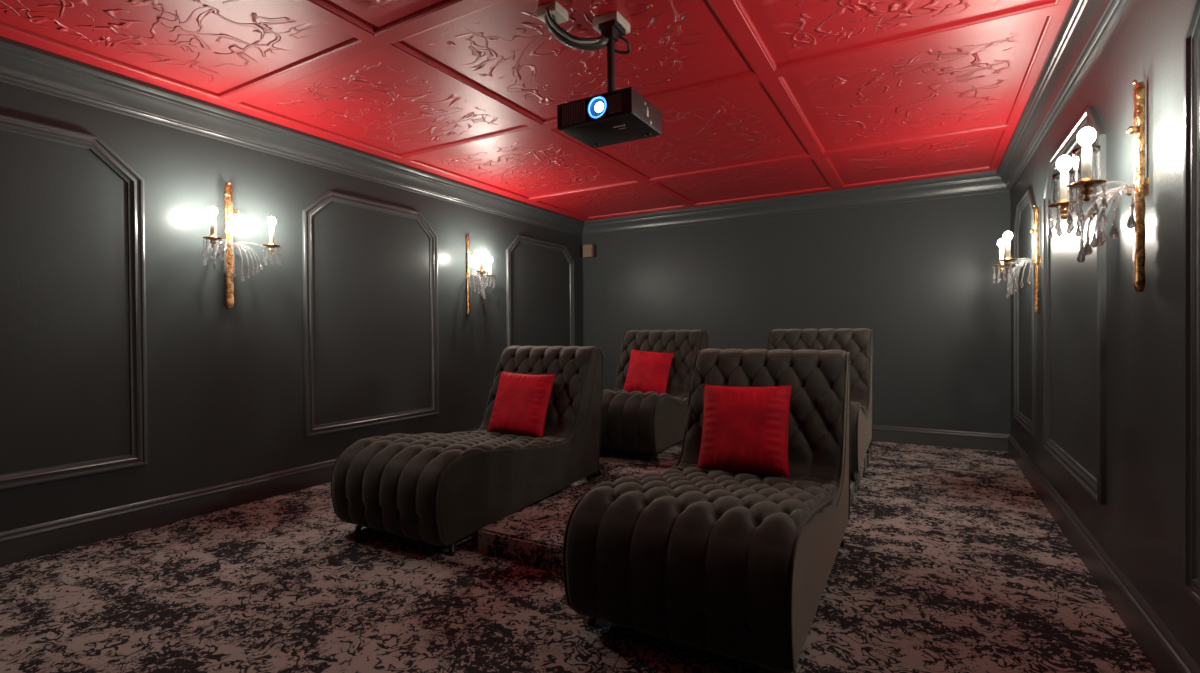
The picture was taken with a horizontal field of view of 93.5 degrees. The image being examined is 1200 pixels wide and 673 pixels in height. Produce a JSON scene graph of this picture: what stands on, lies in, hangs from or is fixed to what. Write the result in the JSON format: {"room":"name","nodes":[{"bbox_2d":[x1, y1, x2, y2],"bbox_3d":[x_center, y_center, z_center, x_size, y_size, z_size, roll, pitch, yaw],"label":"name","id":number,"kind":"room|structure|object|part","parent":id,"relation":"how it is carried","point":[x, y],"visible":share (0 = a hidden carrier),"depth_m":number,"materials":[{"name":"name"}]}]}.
{"room":"home theater","nodes":[
{"label":"home theater","id":0,"kind":"room"},
{"bbox_2d":[0,82,582,531],"bbox_3d":[-2.453,-0.171,3.869,0.120,2.600,8.885,0,1,30],"label":"wall","id":1,"kind":"structure","parent":0,"point":[225,386],"depth_m":3.68,"materials":[{"name":"grey paint"}]},
{"bbox_2d":[0,114,147,490],"bbox_3d":[-3.016,-0.170,2.748,0.028,1.875,1.340,0,1,30],"label":"trim","id":2,"kind":"structure","parent":1,"relation":"attached to","point":[138,456],"depth_m":3.27,"materials":[{"name":"grey paint"}]},
{"bbox_2d":[0,428,476,566],"bbox_3d":[-2.381,1.047,3.842,0.026,0.165,8.645,0,1,30],"label":"baseboard","id":3,"kind":"structure","parent":1,"relation":"attached to","point":[33,541],"depth_m":3.33,"materials":[{"name":"grey paint"}]},
{"bbox_2d":[202,182,281,307],"bbox_3d":[-2.355,-0.603,3.666,0.254,0.826,0.468,0,1,30],"label":"candle sconce","id":4,"kind":"object","parent":1,"relation":"attached to","point":[228,256],"visible":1,"depth_m":3.70,"materials":[{"name":"gold metal"}]},
{"bbox_2d":[202,217,223,259],"bbox_3d":[-2.382,-0.603,3.474,0.109,0.264,0.108,0,1,30],"label":"candle","id":5,"kind":"object","parent":4,"relation":"on","point":[212,236],"depth_m":3.46,"materials":[{"name":"white wax"}]},
{"bbox_3d":[-2.384,-0.767,3.472,0.050,0.068,0.049,0,1,30],"label":"bulb","id":6,"kind":"part","parent":4,"relation":"part of","materials":[{"name":"white glass"}]},
{"bbox_3d":[-2.316,-0.601,3.750,0.243,0.054,0.019,-1,0,-19],"label":"arm","id":7,"kind":"part","parent":4,"relation":"part of","materials":[{"name":"clear glass"}]},
{"bbox_3d":[-2.203,-0.771,3.784,0.050,0.068,0.049,0,1,30],"label":"bulb","id":8,"kind":"part","parent":4,"relation":"part of","materials":[{"name":"white glass"}]},
{"bbox_2d":[262,226,281,265],"bbox_3d":[-2.202,-0.607,3.785,0.109,0.264,0.108,0,1,30],"label":"candle","id":9,"kind":"object","parent":4,"relation":"on","point":[271,245],"depth_m":3.77,"materials":[{"name":"white wax"}]},
{"bbox_2d":[0,36,583,236],"bbox_3d":[-2.360,-1.378,3.801,0.115,0.185,8.645,0,1,30],"label":"trim","id":10,"kind":"structure","parent":1,"relation":"attached to","point":[23,65],"depth_m":3.67,"materials":[{"name":"grey paint"}]},
{"bbox_2d":[302,191,438,437],"bbox_3d":[-1.859,-0.194,4.747,0.028,1.875,1.320,0,1,30],"label":"trim","id":11,"kind":"structure","parent":1,"relation":"attached to","point":[310,429],"depth_m":4.47,"materials":[{"name":"grey paint"}]},
{"bbox_2d":[466,234,495,314],"bbox_3d":[-1.216,-0.621,5.664,0.254,0.816,0.468,0,0,2],"label":"candle sconce","id":12,"kind":"object","parent":1,"relation":"attached to","point":[481,254],"visible":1,"depth_m":5.65,"materials":[{"name":"gold metal"}]},
{"bbox_2d":[476,258,487,284],"bbox_3d":[-1.150,-0.627,5.481,0.111,0.264,0.113,0,1,30],"label":"candle","id":13,"kind":"object","parent":12,"relation":"on","point":[481,271],"depth_m":5.47,"materials":[{"name":"white wax"}]},
{"bbox_2d":[485,263,495,287],"bbox_3d":[-1.137,-0.630,5.841,0.111,0.264,0.113,0,1,30],"label":"candle","id":14,"kind":"object","parent":12,"relation":"on","point":[489,275],"depth_m":5.83,"materials":[{"name":"white wax"}]},
{"bbox_2d":[506,235,574,346],"bbox_3d":[-0.677,-0.218,6.790,0.028,1.875,1.360,0,1,30],"label":"trim","id":15,"kind":"structure","parent":1,"relation":"attached to","point":[520,238],"depth_m":6.61,"materials":[{"name":"grey paint"}]},
{"bbox_2d":[0,0,1071,220],"bbox_3d":[-0.386,-1.557,2.657,4.918,0.162,8.885,0,1,30],"label":"ceiling","id":16,"kind":"structure","parent":0,"point":[756,99],"depth_m":3.26,"materials":[{"name":"red paint"}]},
{"bbox_3d":[-2.107,-1.474,2.556,1.350,0.022,1.365,0,1,30],"label":"panel","id":17,"kind":"part","parent":16,"relation":"part of","materials":[{"name":"red paint"}]},
{"bbox_3d":[-1.393,-1.489,3.789,1.350,0.022,1.305,0,1,30],"label":"panel","id":18,"kind":"part","parent":16,"relation":"part of","materials":[{"name":"red paint"}]},
{"bbox_3d":[-0.791,-1.478,1.795,1.510,0.022,1.365,0,1,30],"label":"panel","id":19,"kind":"part","parent":16,"relation":"part of","materials":[{"name":"red paint"}]},
{"bbox_3d":[-0.610,-1.505,5.144,1.350,0.022,1.645,0,1,30],"label":"panel","id":20,"kind":"part","parent":16,"relation":"part of","materials":[{"name":"red paint"}]},
{"bbox_2d":[536,1,608,50],"bbox_3d":[-0.129,-1.409,2.610,0.330,0.186,0.166,-1,0,-20],"label":"cable conduit","id":21,"kind":"object","parent":16,"relation":"attached to","point":[552,14],"visible":1,"depth_m":2.56,"materials":[{"name":"beige plastic"}]},
{"bbox_3d":[-0.078,-1.492,3.028,1.510,0.022,1.305,0,1,30],"label":"panel","id":22,"kind":"part","parent":16,"relation":"part of","materials":[{"name":"red paint"}]},
{"bbox_2d":[557,11,661,147],"bbox_3d":[0.053,-1.212,2.576,0.378,0.581,0.343,0,1,30],"label":"ceiling projector","id":23,"kind":"object","parent":16,"relation":"hanging from","point":[614,116],"visible":0.99,"depth_m":2.51,"materials":[{"name":"black plastic"}]},
{"bbox_2d":[562,100,586,126],"bbox_3d":[-0.112,-0.981,2.487,0.120,0.092,0.019,0,1,30],"label":"grille","id":24,"kind":"object","parent":23,"relation":"attached to","point":[574,113],"depth_m":2.48,"materials":[{"name":"grey plastic"}]},
{"bbox_3d":[-0.026,-0.982,2.441,0.375,0.110,0.020,0,1,30],"label":"frame","id":25,"kind":"part","parent":23,"relation":"part of","materials":[{"name":"black plastic"}]},
{"bbox_3d":[0.056,-1.481,2.688,0.135,0.046,0.140,0,1,30],"label":"ceiling plate","id":26,"kind":"part","parent":23,"relation":"part of","materials":[{"name":"beige plastic"}]},
{"bbox_2d":[608,93,621,114],"bbox_3d":[0.066,-0.982,2.384,0.063,0.076,0.019,0,1,30],"label":"grille","id":27,"kind":"object","parent":23,"relation":"attached to","point":[614,99],"depth_m":2.38,"materials":[{"name":"grey plastic"}]},
{"bbox_3d":[0.139,-1.520,6.438,1.350,0.022,1.165,0,1,30],"label":"panel","id":28,"kind":"part","parent":16,"relation":"part of","materials":[{"name":"red"}]},
{"bbox_3d":[0.706,-1.509,4.383,1.510,0.022,1.645,0,1,30],"label":"panel","id":29,"kind":"part","parent":16,"relation":"part of","materials":[{"name":"red paint"}]},
{"bbox_3d":[1.454,-1.524,5.677,1.510,0.022,1.165,0,1,30],"label":"panel","id":30,"kind":"part","parent":16,"relation":"part of","materials":[{"name":"red paint"}]},
{"bbox_3d":[1.195,-1.496,2.292,1.250,0.022,1.305,0,1,30],"label":"panel","id":31,"kind":"part","parent":16,"relation":"part of","materials":[{"name":"red paint"}]},
{"bbox_3d":[1.978,-1.512,3.647,1.250,0.022,1.645,0,1,30],"label":"panel","id":32,"kind":"part","parent":16,"relation":"part of","materials":[{"name":"red paint"}]},
{"bbox_3d":[2.727,-1.528,4.941,1.250,0.022,1.165,0,1,30],"label":"panel","id":33,"kind":"part","parent":16,"relation":"part of","materials":[{"name":"red paint"}]},
{"bbox_2d":[0,441,1156,672],"bbox_3d":[-0.366,1.183,2.678,4.918,0.120,8.885,0,1,30],"label":"floor","id":34,"kind":"structure","parent":0,"point":[950,560],"depth_m":2.40,"materials":[{"name":"carpet"}]},
{"bbox_2d":[330,346,602,555],"bbox_3d":[-0.746,0.599,3.680,0.827,1.038,1.681,0,1,30],"label":"chaise","id":35,"kind":"object","parent":34,"relation":"on","point":[439,489],"visible":0.81,"depth_m":3.17,"materials":[{"name":"grey fabric"}]},
{"bbox_3d":[-1.384,1.076,3.284,0.079,0.098,0.047,-1,0,-17],"label":"leg","id":36,"kind":"part","parent":35,"relation":"part of","materials":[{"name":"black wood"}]},
{"bbox_2d":[332,429,569,545],"bbox_3d":[-0.860,0.817,3.482,0.820,0.463,1.221,0,1,30],"label":"seat cushion","id":37,"kind":"object","parent":35,"relation":"on","point":[439,489],"depth_m":3.05,"materials":[{"name":"grey fabric"}]},
{"bbox_3d":[-0.766,1.075,2.930,0.048,0.098,0.077,-1,1,-29],"label":"leg","id":38,"kind":"part","parent":35,"relation":"part of","materials":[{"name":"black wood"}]},
{"bbox_2d":[487,371,555,437],"bbox_3d":[-0.557,0.472,3.978,0.470,0.435,0.236,0,0,24],"label":"throw cushion","id":39,"kind":"object","parent":35,"relation":"on","point":[521,403],"visible":0.99,"depth_m":3.91,"materials":[{"name":"red fabric"}]},
{"bbox_2d":[479,346,599,442],"bbox_3d":[-0.457,0.394,4.181,0.820,0.642,0.454,0,1,30],"label":"backrest cushion","id":40,"kind":"object","parent":35,"relation":"on","point":[573,410],"depth_m":4.05,"materials":[{"name":"grey fabric"}]},
{"bbox_2d":[478,440,870,571],"bbox_3d":[0.568,1.044,4.201,2.370,0.119,3.380,0,1,30],"label":"platform","id":41,"kind":"object","parent":34,"relation":"on","point":[533,535],"visible":0.29,"depth_m":3.12,"materials":[{"name":"carpet"}]},
{"bbox_2d":[600,330,707,461],"bbox_3d":[0.363,0.460,5.039,0.827,1.038,1.266,0,1,30],"label":"lounge chair","id":42,"kind":"object","parent":41,"relation":"on","point":[635,421],"visible":0.71,"depth_m":4.62,"materials":[{"name":"grey fabric"}]},
{"bbox_2d":[600,389,688,453],"bbox_3d":[0.256,0.679,4.853,0.820,0.462,0.832,0,1,30],"label":"seat cushion","id":43,"kind":"object","parent":42,"relation":"on","point":[635,421],"depth_m":4.46,"materials":[{"name":"grey fabric"}]},
{"bbox_2d":[623,349,673,393],"bbox_3d":[0.446,0.340,5.253,0.461,0.435,0.229,0,1,29],"label":"throw cushion","id":44,"kind":"object","parent":42,"relation":"on","point":[647,371],"visible":0.91,"depth_m":5.18,"materials":[{"name":"red fabric"}]},
{"bbox_3d":[0.443,0.934,4.461,0.046,0.098,0.075,-1,1,-30],"label":"leg","id":45,"kind":"part","parent":42,"relation":"part of","materials":[{"name":"black wood"}]},
{"bbox_2d":[614,330,705,397],"bbox_3d":[0.556,0.258,5.373,0.820,0.642,0.428,0,1,30],"label":"backrest cushion","id":46,"kind":"object","parent":42,"relation":"on","point":[685,344],"depth_m":5.30,"materials":[{"name":"grey fabric"}]},
{"bbox_2d":[767,328,872,481],"bbox_3d":[1.629,0.456,4.411,0.827,1.038,1.266,0,1,30],"label":"lounge chair","id":47,"kind":"object","parent":41,"relation":"on","point":[858,342],"visible":0.3,"depth_m":4.58,"materials":[{"name":"grey fabric"}]},
{"bbox_2d":[768,328,870,409],"bbox_3d":[1.822,0.253,4.745,0.820,0.642,0.428,0,1,30],"label":"backrest cushion","id":48,"kind":"object","parent":47,"relation":"on","point":[857,342],"depth_m":4.66,"materials":[{"name":"grey fabric"}]},
{"bbox_3d":[1.708,0.929,3.833,0.046,0.098,0.075,-1,1,-30],"label":"leg","id":49,"kind":"part","parent":47,"relation":"part of","materials":[{"name":"black wood"}]},
{"bbox_2d":[850,401,866,472],"bbox_3d":[1.522,0.674,4.225,0.820,0.462,0.832,0,1,30],"label":"seat cushion","id":50,"kind":"object","parent":47,"relation":"on","point":[858,451],"depth_m":3.77,"materials":[{"name":"grey fabric"}]},
{"bbox_2d":[563,349,850,672],"bbox_3d":[0.606,0.597,2.572,0.827,1.038,1.586,0,1,30],"label":"chaise","id":51,"kind":"object","parent":34,"relation":"on","point":[737,565],"visible":0.88,"depth_m":2.02,"materials":[{"name":"grey fabric"}]},
{"bbox_3d":[-0.013,1.075,2.209,0.076,0.098,0.046,-1,0,-15],"label":"leg","id":52,"kind":"part","parent":51,"relation":"part of","materials":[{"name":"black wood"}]},
{"bbox_2d":[565,463,839,672],"bbox_3d":[0.499,0.816,2.386,0.820,0.463,1.152,0,1,30],"label":"seat cushion","id":53,"kind":"object","parent":51,"relation":"on","point":[737,565],"depth_m":1.94,"materials":[{"name":"grey fabric"}]},
{"bbox_2d":[697,384,791,476],"bbox_3d":[0.738,0.469,2.891,0.462,0.444,0.242,0,0,25],"label":"throw cushion","id":54,"kind":"object","parent":51,"relation":"on","point":[745,429],"visible":0.99,"depth_m":2.82,"materials":[{"name":"red fabric"}]},
{"bbox_2d":[679,349,848,484],"bbox_3d":[0.879,0.393,3.045,0.820,0.642,0.428,0,1,30],"label":"backrest cushion","id":55,"kind":"object","parent":51,"relation":"on","point":[818,425],"depth_m":2.93,"materials":[{"name":"grey fabric"}]},
{"bbox_2d":[582,192,1010,433],"bbox_3d":[1.818,-0.222,6.461,4.678,2.600,0.120,0,1,30],"label":"wall","id":56,"kind":"structure","parent":0,"point":[918,275],"depth_m":5.87,"materials":[{"name":"grey paint"}]},
{"bbox_2d":[583,244,595,257],"bbox_3d":[-0.140,-1.130,7.465,0.163,0.166,0.084,0,1,30],"label":"wall box","id":57,"kind":"object","parent":56,"relation":"attached to","point":[589,250],"visible":1,"depth_m":7.42,"materials":[{"name":"brown"}]},
{"bbox_2d":[582,171,1008,236],"bbox_3d":[1.751,-1.428,6.350,4.678,0.185,0.115,0,1,30],"label":"trim","id":58,"kind":"structure","parent":56,"relation":"attached to","point":[990,182],"depth_m":6.04,"materials":[{"name":"grey paint"}]},
{"bbox_2d":[871,425,1009,451],"bbox_3d":[1.791,0.996,6.407,4.678,0.165,0.026,0,1,30],"label":"baseboard","id":59,"kind":"structure","parent":56,"relation":"attached to","point":[881,433],"depth_m":5.50,"materials":[{"name":"grey paint"}]},
{"bbox_2d":[1010,0,1199,666],"bbox_3d":[1.700,-0.182,1.466,0.120,2.600,8.885,0,1,30],"label":"wall","id":60,"kind":"structure","parent":0,"point":[1139,526],"depth_m":2.21,"materials":[{"name":"grey paint"}]},
{"bbox_2d":[993,205,1040,314],"bbox_3d":[2.907,-0.528,3.927,0.254,0.756,0.468,0,1,30],"label":"candle sconce","id":61,"kind":"object","parent":60,"relation":"attached to","point":[1002,265],"visible":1,"depth_m":3.86,"materials":[{"name":"gold metal"}]},
{"bbox_2d":[993,248,1009,283],"bbox_3d":[2.934,-0.517,4.119,0.109,0.264,0.108,0,1,30],"label":"candle","id":62,"kind":"object","parent":61,"relation":"on","point":[1001,250],"depth_m":4.11,"materials":[{"name":"white wax"}]},
{"bbox_3d":[2.933,-0.681,4.118,0.050,0.068,0.049,0,1,30],"label":"bulb","id":63,"kind":"part","parent":61,"relation":"part of","materials":[{"name":"white glass"}]},
{"bbox_3d":[2.752,-0.677,3.807,0.050,0.068,0.049,0,1,30],"label":"bulb","id":64,"kind":"part","parent":61,"relation":"part of","materials":[{"name":"white glass"}]},
{"bbox_2d":[998,241,1017,279],"bbox_3d":[2.754,-0.513,3.808,0.109,0.264,0.108,0,1,30],"label":"candle","id":65,"kind":"object","parent":61,"relation":"on","point":[1008,259],"depth_m":3.79,"materials":[{"name":"white wax"}]},
{"bbox_2d":[1013,188,1036,437],"bbox_3d":[3.328,-0.192,4.427,0.028,1.810,1.000,0,1,30],"label":"trim","id":66,"kind":"structure","parent":60,"relation":"attached to","point":[1028,197],"depth_m":4.44,"materials":[{"name":"grey paint"}]},
{"bbox_2d":[997,0,1126,191],"bbox_3d":[1.590,-1.390,1.516,0.115,0.185,8.645,0,1,30],"label":"trim","id":67,"kind":"structure","parent":60,"relation":"attached to","point":[1085,24],"depth_m":3.01,"materials":[{"name":"grey paint"}]},
{"bbox_2d":[1043,106,1105,504],"bbox_3d":[2.529,-0.176,3.046,0.028,1.810,1.350,0,1,30],"label":"trim","id":68,"kind":"structure","parent":60,"relation":"attached to","point":[1096,488],"depth_m":2.65,"materials":[{"name":"grey paint"}]},
{"bbox_2d":[1047,80,1148,291],"bbox_3d":[1.825,-0.536,2.057,0.254,0.756,0.468,0,1,30],"label":"candle sconce","id":69,"kind":"object","parent":60,"relation":"attached to","point":[1086,174],"visible":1,"depth_m":1.99,"materials":[{"name":"gold metal"}]},
{"bbox_3d":[1.852,-0.590,2.249,0.079,0.116,0.079,0,1,30],"label":"lamp shade","id":70,"kind":"part","parent":69,"relation":"part of","materials":[{"name":"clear glass"}]},
{"bbox_3d":[1.851,-0.689,2.248,0.050,0.068,0.049,0,1,30],"label":"bulb","id":71,"kind":"part","parent":69,"relation":"part of","materials":[{"name":"white glass"}]},
{"bbox_2d":[1047,171,1081,239],"bbox_3d":[1.852,-0.525,2.250,0.109,0.264,0.108,0,1,30],"label":"candle","id":72,"kind":"object","parent":69,"relation":"on","point":[1061,180],"depth_m":2.23,"materials":[{"name":"white wax"}]},
{"bbox_3d":[1.671,-0.685,1.937,0.050,0.068,0.049,0,1,30],"label":"bulb","id":73,"kind":"part","parent":69,"relation":"part of","materials":[{"name":"white glass"}]},
{"bbox_3d":[1.671,-0.586,1.938,0.079,0.116,0.079,0,1,30],"label":"lamp shade","id":74,"kind":"part","parent":69,"relation":"part of","materials":[{"name":"clear glass"}]},
{"bbox_2d":[1066,146,1107,224],"bbox_3d":[1.672,-0.521,1.938,0.109,0.264,0.108,0,1,30],"label":"candle","id":75,"kind":"object","parent":69,"relation":"on","point":[1086,174],"depth_m":1.92,"materials":[{"name":"white wax"}]},
{"bbox_3d":[1.879,-0.519,2.134,0.019,0.054,0.243,-1,0,-11],"label":"arm","id":76,"kind":"part","parent":69,"relation":"part of","materials":[{"name":"clear glass"}]},
{"bbox_3d":[1.786,-0.517,1.973,0.243,0.054,0.019,-1,0,-19],"label":"arm","id":77,"kind":"part","parent":69,"relation":"part of","materials":[{"name":"clear glass"}]},
{"bbox_3d":[1.878,-0.728,1.996,0.027,0.028,0.051,0,1,30],"label":"turning knob","id":78,"kind":"part","parent":69,"relation":"part of","materials":[{"name":"gold metal"}]},
{"bbox_2d":[1008,434,1199,672],"bbox_3d":[1.646,1.035,1.512,0.026,0.165,8.645,0,1,30],"label":"baseboard","id":79,"kind":"structure","parent":60,"relation":"attached to","point":[1165,653],"depth_m":2.29,"materials":[{"name":"grey paint"}]},
{"bbox_2d":[1183,0,1199,603],"bbox_3d":[1.385,-0.152,1.069,0.028,1.810,1.340,0,1,30],"label":"trim","id":80,"kind":"structure","parent":60,"relation":"attached to","point":[1191,485],"depth_m":1.61,"materials":[{"name":"grey paint"}]}
]}

